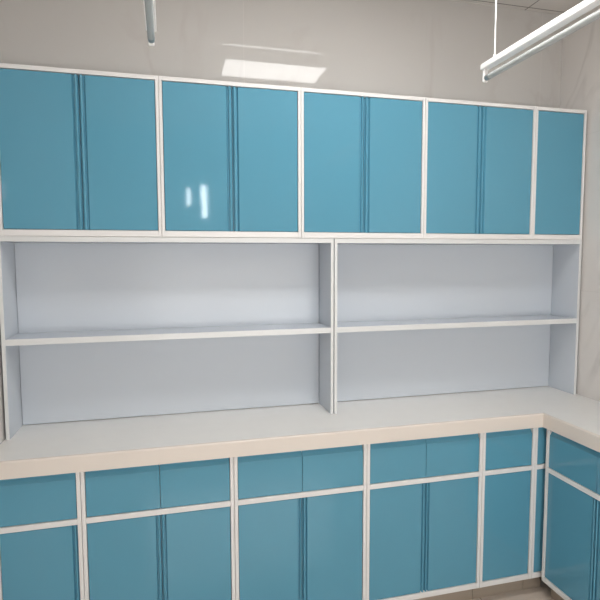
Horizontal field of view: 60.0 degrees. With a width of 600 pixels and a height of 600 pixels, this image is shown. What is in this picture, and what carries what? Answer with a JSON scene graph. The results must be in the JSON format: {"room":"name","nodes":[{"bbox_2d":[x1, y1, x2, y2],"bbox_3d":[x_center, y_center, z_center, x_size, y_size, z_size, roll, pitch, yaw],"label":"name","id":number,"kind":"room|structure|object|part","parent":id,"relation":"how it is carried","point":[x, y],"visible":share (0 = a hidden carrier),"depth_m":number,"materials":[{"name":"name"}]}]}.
{"room":"laboratory","nodes":[
{"label":"laboratory","id":0,"kind":"room"},
{"bbox_2d":[0,57,5,443],"bbox_3d":[-0.839,0.126,0.472,0.100,2.923,3.620,-1,5,-14],"label":"wall","id":1,"kind":"structure","parent":0,"point":[2,409],"depth_m":2.07,"materials":[{"name":"paint"}]},
{"bbox_2d":[0,0,562,244],"bbox_3d":[0.078,-0.048,2.619,2.944,2.923,0.100,-1,5,-14],"label":"wall","id":2,"kind":"structure","parent":0,"point":[416,48],"depth_m":2.46,"materials":[{"name":"paint"}]},
{"bbox_2d":[0,63,161,236],"bbox_3d":[-0.898,-0.589,2.164,0.609,0.652,0.207,-1,5,-14],"label":"upper cabinet","id":3,"kind":"object","parent":2,"relation":"attached to","point":[80,149],"visible":0.99,"depth_m":2.07,"materials":[{"name":"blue laminate"}]},
{"bbox_3d":[-1.028,-0.583,2.036,0.265,0.606,0.014,-1,5,-14],"label":"door","id":4,"kind":"part","parent":3,"relation":"part of","materials":[{"name":"teal laminate"}]},
{"bbox_3d":[-0.887,-0.586,2.071,0.024,0.606,0.016,-1,5,-14],"label":"door pull","id":5,"kind":"part","parent":3,"relation":"part of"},
{"bbox_3d":[-0.862,-0.587,2.077,0.024,0.606,0.016,-1,5,-14],"label":"door pull","id":6,"kind":"part","parent":3,"relation":"part of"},
{"bbox_3d":[-0.722,-0.590,2.114,0.265,0.606,0.014,-1,5,-14],"label":"door","id":7,"kind":"part","parent":3,"relation":"part of","materials":[{"name":"teal laminate"}]},
{"bbox_2d":[158,76,300,237],"bbox_3d":[-0.311,-0.603,2.314,0.598,0.652,0.207,-1,5,-14],"label":"upper cabinet","id":8,"kind":"object","parent":2,"relation":"attached to","point":[230,152],"visible":1,"depth_m":2.21,"materials":[{"name":"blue laminate"}]},
{"bbox_3d":[-0.439,-0.597,2.186,0.260,0.606,0.014,-1,5,-14],"label":"door","id":9,"kind":"part","parent":8,"relation":"part of","materials":[{"name":"teal laminate"}]},
{"bbox_3d":[-0.301,-0.600,2.220,0.024,0.606,0.016,-1,5,-14],"label":"door pull","id":10,"kind":"part","parent":8,"relation":"part of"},
{"bbox_3d":[-0.276,-0.600,2.226,0.024,0.606,0.016,-1,5,-14],"label":"door pull","id":11,"kind":"part","parent":8,"relation":"part of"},
{"bbox_3d":[-0.138,-0.604,2.262,0.260,0.606,0.014,-1,5,-14],"label":"door","id":12,"kind":"part","parent":8,"relation":"part of","materials":[{"name":"teal laminate"}]},
{"bbox_2d":[301,87,425,238],"bbox_3d":[0.269,-0.617,2.462,0.597,0.652,0.207,-1,5,-14],"label":"upper cabinet","id":13,"kind":"object","parent":2,"relation":"attached to","point":[363,154],"visible":0.94,"depth_m":2.36,"materials":[{"name":"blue laminate"}]},
{"bbox_3d":[0.142,-0.610,2.334,0.259,0.606,0.014,-1,5,-14],"label":"door","id":14,"kind":"part","parent":13,"relation":"part of","materials":[{"name":"teal laminate"}]},
{"bbox_3d":[0.280,-0.613,2.368,0.024,0.606,0.016,-1,5,-14],"label":"door pull","id":15,"kind":"part","parent":13,"relation":"part of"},
{"bbox_3d":[0.305,-0.614,2.374,0.024,0.606,0.016,-1,5,-14],"label":"door pull","id":16,"kind":"part","parent":13,"relation":"part of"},
{"bbox_3d":[0.442,-0.617,2.410,0.259,0.606,0.014,-1,5,-14],"label":"door","id":17,"kind":"part","parent":13,"relation":"part of","materials":[{"name":"teal laminate"}]},
{"bbox_2d":[423,97,535,239],"bbox_3d":[0.850,-0.630,2.609,0.598,0.652,0.207,-1,5,-14],"label":"upper cabinet","id":18,"kind":"object","parent":2,"relation":"attached to","point":[480,156],"visible":0.96,"depth_m":2.51,"materials":[{"name":"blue laminate"}]},
{"bbox_3d":[0.723,-0.624,2.482,0.260,0.606,0.014,-1,5,-14],"label":"door","id":19,"kind":"part","parent":18,"relation":"part of","materials":[{"name":"teal laminate"}]},
{"bbox_3d":[0.860,-0.627,2.515,0.024,0.606,0.016,-1,5,-14],"label":"door pull","id":20,"kind":"part","parent":18,"relation":"part of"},
{"bbox_3d":[0.886,-0.627,2.522,0.024,0.606,0.016,-1,5,-14],"label":"door pull","id":21,"kind":"part","parent":18,"relation":"part of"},
{"bbox_3d":[1.023,-0.631,2.558,0.260,0.606,0.014,-1,5,-14],"label":"door","id":22,"kind":"part","parent":18,"relation":"part of","materials":[{"name":"teal laminate"}]},
{"bbox_2d":[470,577,553,599],"bbox_3d":[0.543,1.600,0.942,2.944,0.100,3.820,-1,5,-14],"label":"floor","id":23,"kind":"structure","parent":0,"point":[543,592],"depth_m":2.50,"materials":[{"name":"tile"}]},
{"bbox_2d":[0,472,84,599],"bbox_3d":[-1.018,1.041,2.144,0.296,0.834,0.435,-1,5,-14],"label":"base cabinet","id":24,"kind":"object","parent":23,"relation":"on","point":[41,536],"visible":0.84,"depth_m":1.93,"materials":[{"name":"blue laminate"}]},
{"bbox_3d":[-0.976,1.102,1.945,0.244,0.507,0.014,-1,5,-14],"label":"door","id":25,"kind":"part","parent":24,"relation":"part of","materials":[{"name":"teal laminate"}]},
{"bbox_3d":[-0.968,0.735,1.919,0.263,0.176,0.016,-1,5,-14],"label":"drawer","id":26,"kind":"part","parent":24,"relation":"part of","materials":[{"name":"teal laminate"}]},
{"bbox_3d":[-0.848,1.099,1.977,0.019,0.507,0.016,-1,5,-14],"label":"door pull","id":27,"kind":"part","parent":24,"relation":"part of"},
{"bbox_2d":[80,457,234,599],"bbox_3d":[-0.596,1.031,2.251,0.572,0.834,0.435,-1,5,-14],"label":"base cabinet","id":28,"kind":"object","parent":23,"relation":"on","point":[161,531],"visible":0.77,"depth_m":2.03,"materials":[{"name":"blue laminate"}]},
{"bbox_3d":[-0.677,0.729,1.993,0.269,0.176,0.016,-1,5,-14],"label":"drawer","id":29,"kind":"part","parent":28,"relation":"part of","materials":[{"name":"teal laminate"}]},
{"bbox_3d":[-0.685,1.095,2.019,0.250,0.507,0.014,-1,5,-14],"label":"door","id":30,"kind":"part","parent":28,"relation":"part of","materials":[{"name":"teal laminate"}]},
{"bbox_3d":[-0.554,1.092,2.051,0.019,0.507,0.016,-1,5,-14],"label":"door pull","id":31,"kind":"part","parent":28,"relation":"part of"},
{"bbox_3d":[-0.534,1.092,2.057,0.019,0.507,0.016,-1,5,-14],"label":"door pull","id":32,"kind":"part","parent":28,"relation":"part of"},
{"bbox_3d":[-0.415,0.723,2.060,0.269,0.176,0.016,-1,5,-14],"label":"drawer","id":33,"kind":"part","parent":28,"relation":"part of","materials":[{"name":"teal laminate"}]},
{"bbox_3d":[-0.404,1.089,2.091,0.250,0.507,0.014,-1,5,-14],"label":"door","id":34,"kind":"part","parent":28,"relation":"part of","materials":[{"name":"teal laminate"}]},
{"bbox_2d":[234,444,366,599],"bbox_3d":[-0.042,1.018,2.392,0.568,0.834,0.435,-1,5,-14],"label":"base cabinet","id":35,"kind":"object","parent":23,"relation":"on","point":[300,516],"visible":0.77,"depth_m":2.18,"materials":[{"name":"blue laminate"}]},
{"bbox_3d":[-0.130,1.082,2.160,0.248,0.507,0.014,-1,5,-14],"label":"door","id":36,"kind":"part","parent":35,"relation":"part of","materials":[{"name":"teal laminate"}]},
{"bbox_3d":[-0.122,0.716,2.135,0.267,0.176,0.016,-1,5,-14],"label":"drawer","id":37,"kind":"part","parent":35,"relation":"part of","materials":[{"name":"teal laminate"}]},
{"bbox_3d":[0.000,1.079,2.192,0.019,0.507,0.016,-1,5,-14],"label":"door pull","id":38,"kind":"part","parent":35,"relation":"part of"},
{"bbox_3d":[0.020,1.079,2.198,0.019,0.507,0.016,-1,5,-14],"label":"door pull","id":39,"kind":"part","parent":35,"relation":"part of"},
{"bbox_3d":[0.138,0.710,2.201,0.267,0.176,0.016,-1,5,-14],"label":"drawer","id":40,"kind":"part","parent":35,"relation":"part of","materials":[{"name":"teal laminate"}]},
{"bbox_3d":[0.149,1.076,2.231,0.248,0.507,0.014,-1,5,-14],"label":"door","id":41,"kind":"part","parent":35,"relation":"part of","materials":[{"name":"teal laminate"}]},
{"bbox_2d":[366,433,482,599],"bbox_3d":[0.507,1.006,2.532,0.562,0.834,0.435,-1,5,-14],"label":"base cabinet","id":42,"kind":"object","parent":23,"relation":"on","point":[423,496],"visible":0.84,"depth_m":2.32,"materials":[{"name":"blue laminate"}]},
{"bbox_3d":[0.421,1.069,2.301,0.245,0.507,0.014,-1,5,-14],"label":"door","id":43,"kind":"part","parent":42,"relation":"part of","materials":[{"name":"teal laminate"}]},
{"bbox_3d":[0.428,0.703,2.275,0.263,0.176,0.016,-1,5,-14],"label":"drawer","id":44,"kind":"part","parent":42,"relation":"part of","materials":[{"name":"teal laminate"}]},
{"bbox_3d":[0.549,1.066,2.332,0.019,0.507,0.016,-1,5,-14],"label":"door pull","id":45,"kind":"part","parent":42,"relation":"part of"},
{"bbox_3d":[0.569,1.066,2.337,0.019,0.507,0.016,-1,5,-14],"label":"door pull","id":46,"kind":"part","parent":42,"relation":"part of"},
{"bbox_3d":[0.686,0.697,2.340,0.263,0.176,0.016,-1,5,-14],"label":"drawer","id":47,"kind":"part","parent":42,"relation":"part of","materials":[{"name":"teal laminate"}]},
{"bbox_3d":[0.696,1.063,2.371,0.245,0.507,0.014,-1,5,-14],"label":"door","id":48,"kind":"part","parent":42,"relation":"part of","materials":[{"name":"teal laminate"}]},
{"bbox_2d":[472,428,535,598],"bbox_3d":[0.916,0.996,2.636,0.278,0.834,0.435,-1,5,-14],"label":"base cabinet","id":49,"kind":"object","parent":23,"relation":"on","point":[508,459],"visible":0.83,"depth_m":2.43,"materials":[{"name":"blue laminate"}]},
{"bbox_3d":[0.967,1.056,2.440,0.245,0.507,0.014,-1,5,-14],"label":"door","id":50,"kind":"part","parent":49,"relation":"part of","materials":[{"name":"teal laminate"}]},
{"bbox_3d":[0.966,0.690,2.412,0.245,0.176,0.016,-1,5,-14],"label":"drawer","id":51,"kind":"part","parent":49,"relation":"part of","materials":[{"name":"teal laminate"}]},
{"bbox_2d":[523,427,546,589],"bbox_3d":[1.145,1.006,2.505,0.098,0.834,0.067,-1,5,-14],"label":"cabinet filler","id":52,"kind":"object","parent":23,"relation":"on","point":[541,433],"visible":0.69,"depth_m":2.47,"materials":[{"name":"blue metal"}]},
{"bbox_3d":[1.136,0.962,2.475,0.068,0.743,0.020,-1,5,-14],"label":"frame","id":53,"kind":"part","parent":52,"relation":"part of","materials":[{"name":"white metal"}]},
{"bbox_3d":[1.143,1.052,2.485,0.055,0.507,0.014,-1,5,-14],"label":"panel","id":54,"kind":"part","parent":52,"relation":"part of","materials":[{"name":"teal laminate"}]},
{"bbox_3d":[1.142,0.684,2.455,0.055,0.180,0.014,-1,5,-14],"label":"panel","id":55,"kind":"part","parent":52,"relation":"part of","materials":[{"name":"teal laminate"}]},
{"bbox_2d":[541,429,599,599],"bbox_3d":[1.414,1.028,2.213,0.398,0.834,0.589,-1,5,-14],"label":"base cabinet","id":56,"kind":"object","parent":23,"relation":"on","point":[571,524],"visible":0.92,"depth_m":2.28,"materials":[{"name":"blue laminate"}]},
{"bbox_2d":[0,386,599,479],"bbox_3d":[0.223,0.588,2.110,2.742,0.065,1.050,-1,5,-14],"label":"countertop","id":57,"kind":"structure","parent":56,"relation":"on","point":[43,449],"depth_m":2.25,"materials":[{"name":"white stone"}]},
{"bbox_2d":[0,236,333,439],"bbox_3d":[-0.537,0.133,2.316,1.376,0.813,0.205,-1,5,-14],"label":"open shelf unit","id":58,"kind":"object","parent":57,"relation":"on","point":[93,328],"visible":1,"depth_m":2.37,"materials":[{"name":"white laminate"}]},
{"bbox_3d":[-1.197,0.149,2.149,0.014,0.813,0.203,-1,5,-14],"label":"panel","id":59,"kind":"part","parent":58,"relation":"part of","materials":[{"name":"white laminate"}]},
{"bbox_3d":[-0.539,-0.262,2.285,1.349,0.021,0.203,-1,5,-14],"label":"panel","id":60,"kind":"part","parent":58,"relation":"part of","materials":[{"name":"white laminate"}]},
{"bbox_3d":[-0.535,0.147,2.310,1.348,0.025,0.184,-1,5,-14],"label":"shelf","id":61,"kind":"part","parent":58,"relation":"part of","materials":[{"name":"white laminate"}]},
{"bbox_3d":[0.122,0.118,2.485,0.014,0.813,0.203,-1,5,-14],"label":"panel","id":62,"kind":"part","parent":58,"relation":"part of","materials":[{"name":"white laminate"}]},
{"bbox_2d":[333,238,581,413],"bbox_3d":[0.784,0.103,2.652,1.344,0.813,0.205,-1,5,-14],"label":"open shelf unit","id":63,"kind":"object","parent":57,"relation":"on","point":[413,317],"visible":0.93,"depth_m":2.73,"materials":[{"name":"white laminate"}]},
{"bbox_3d":[0.139,0.117,2.489,0.014,0.813,0.203,-1,5,-14],"label":"panel","id":64,"kind":"part","parent":63,"relation":"part of","materials":[{"name":"white laminate"}]},
{"bbox_3d":[0.783,-0.292,2.622,1.317,0.021,0.203,-1,5,-14],"label":"panel","id":65,"kind":"part","parent":63,"relation":"part of","materials":[{"name":"white laminate"}]},
{"bbox_3d":[0.786,0.117,2.646,1.316,0.025,0.184,-1,5,-14],"label":"shelf","id":66,"kind":"part","parent":63,"relation":"part of","materials":[{"name":"white laminate"}]},
{"bbox_3d":[1.429,0.087,2.817,0.014,0.813,0.203,-1,5,-14],"label":"panel","id":67,"kind":"part","parent":63,"relation":"part of","materials":[{"name":"white laminate"}]},
{"bbox_3d":[1.196,1.066,2.313,0.014,0.507,0.258,-1,5,-14],"label":"door","id":68,"kind":"part","parent":56,"relation":"part of","materials":[{"name":"teal laminate"}]},
{"bbox_3d":[1.198,0.700,2.275,0.016,0.176,0.276,-1,5,-14],"label":"drawer","id":69,"kind":"part","parent":56,"relation":"part of","materials":[{"name":"teal laminate"}]},
{"bbox_3d":[1.229,1.076,2.179,0.016,0.507,0.019,-1,5,-14],"label":"door pull","id":70,"kind":"part","parent":56,"relation":"part of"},
{"bbox_3d":[1.234,1.078,2.159,0.016,0.507,0.019,-1,5,-14],"label":"door pull","id":71,"kind":"part","parent":56,"relation":"part of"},
{"bbox_3d":[1.269,1.088,2.026,0.014,0.507,0.258,-1,5,-14],"label":"door","id":72,"kind":"part","parent":56,"relation":"part of","materials":[{"name":"teal laminate"}]},
{"bbox_3d":[1.267,0.722,2.006,0.016,0.176,0.276,-1,5,-14],"label":"drawer","id":73,"kind":"part","parent":56,"relation":"part of","materials":[{"name":"teal laminate"}]},
{"bbox_2d":[453,0,583,14],"bbox_3d":[0.534,-1.413,0.703,2.944,0.100,3.820,-1,5,-14],"label":"ceiling","id":74,"kind":"structure","parent":0,"point":[559,7],"depth_m":2.67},
{"bbox_2d":[143,0,155,45],"bbox_3d":[-0.312,-1.063,1.000,0.044,0.639,1.240,-1,5,-14],"label":"lamp","id":75,"kind":"object","parent":74,"relation":"hanging from","point":[149,5],"visible":1,"depth_m":1.49,"materials":[{"name":"white metal"}]},
{"bbox_2d":[480,0,599,82],"bbox_3d":[0.850,-1.095,1.348,0.044,0.639,1.240,-1,5,-14],"label":"lamp","id":76,"kind":"object","parent":74,"relation":"hanging from","point":[584,6],"visible":1,"depth_m":1.66,"materials":[{"name":"white metal"}]},
{"bbox_3d":[0.713,-1.171,1.881,0.044,0.570,0.044,-1,5,-14],"label":"hanging rod","id":77,"kind":"part","parent":76,"relation":"part of","materials":[{"name":"white metal"}]},
{"bbox_2d":[560,5,599,401],"bbox_3d":[1.916,0.061,1.173,0.100,2.923,3.620,-1,5,-14],"label":"wall","id":78,"kind":"structure","parent":0,"point":[580,62],"depth_m":2.66,"materials":[{"name":"paint"}]},
{"bbox_2d":[532,106,586,239],"bbox_3d":[1.286,-0.640,2.720,0.298,0.652,0.207,-1,5,-14],"label":"upper cabinet","id":79,"kind":"object","parent":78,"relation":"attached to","point":[560,134],"visible":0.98,"depth_m":2.62,"materials":[{"name":"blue laminate"}]}
]}

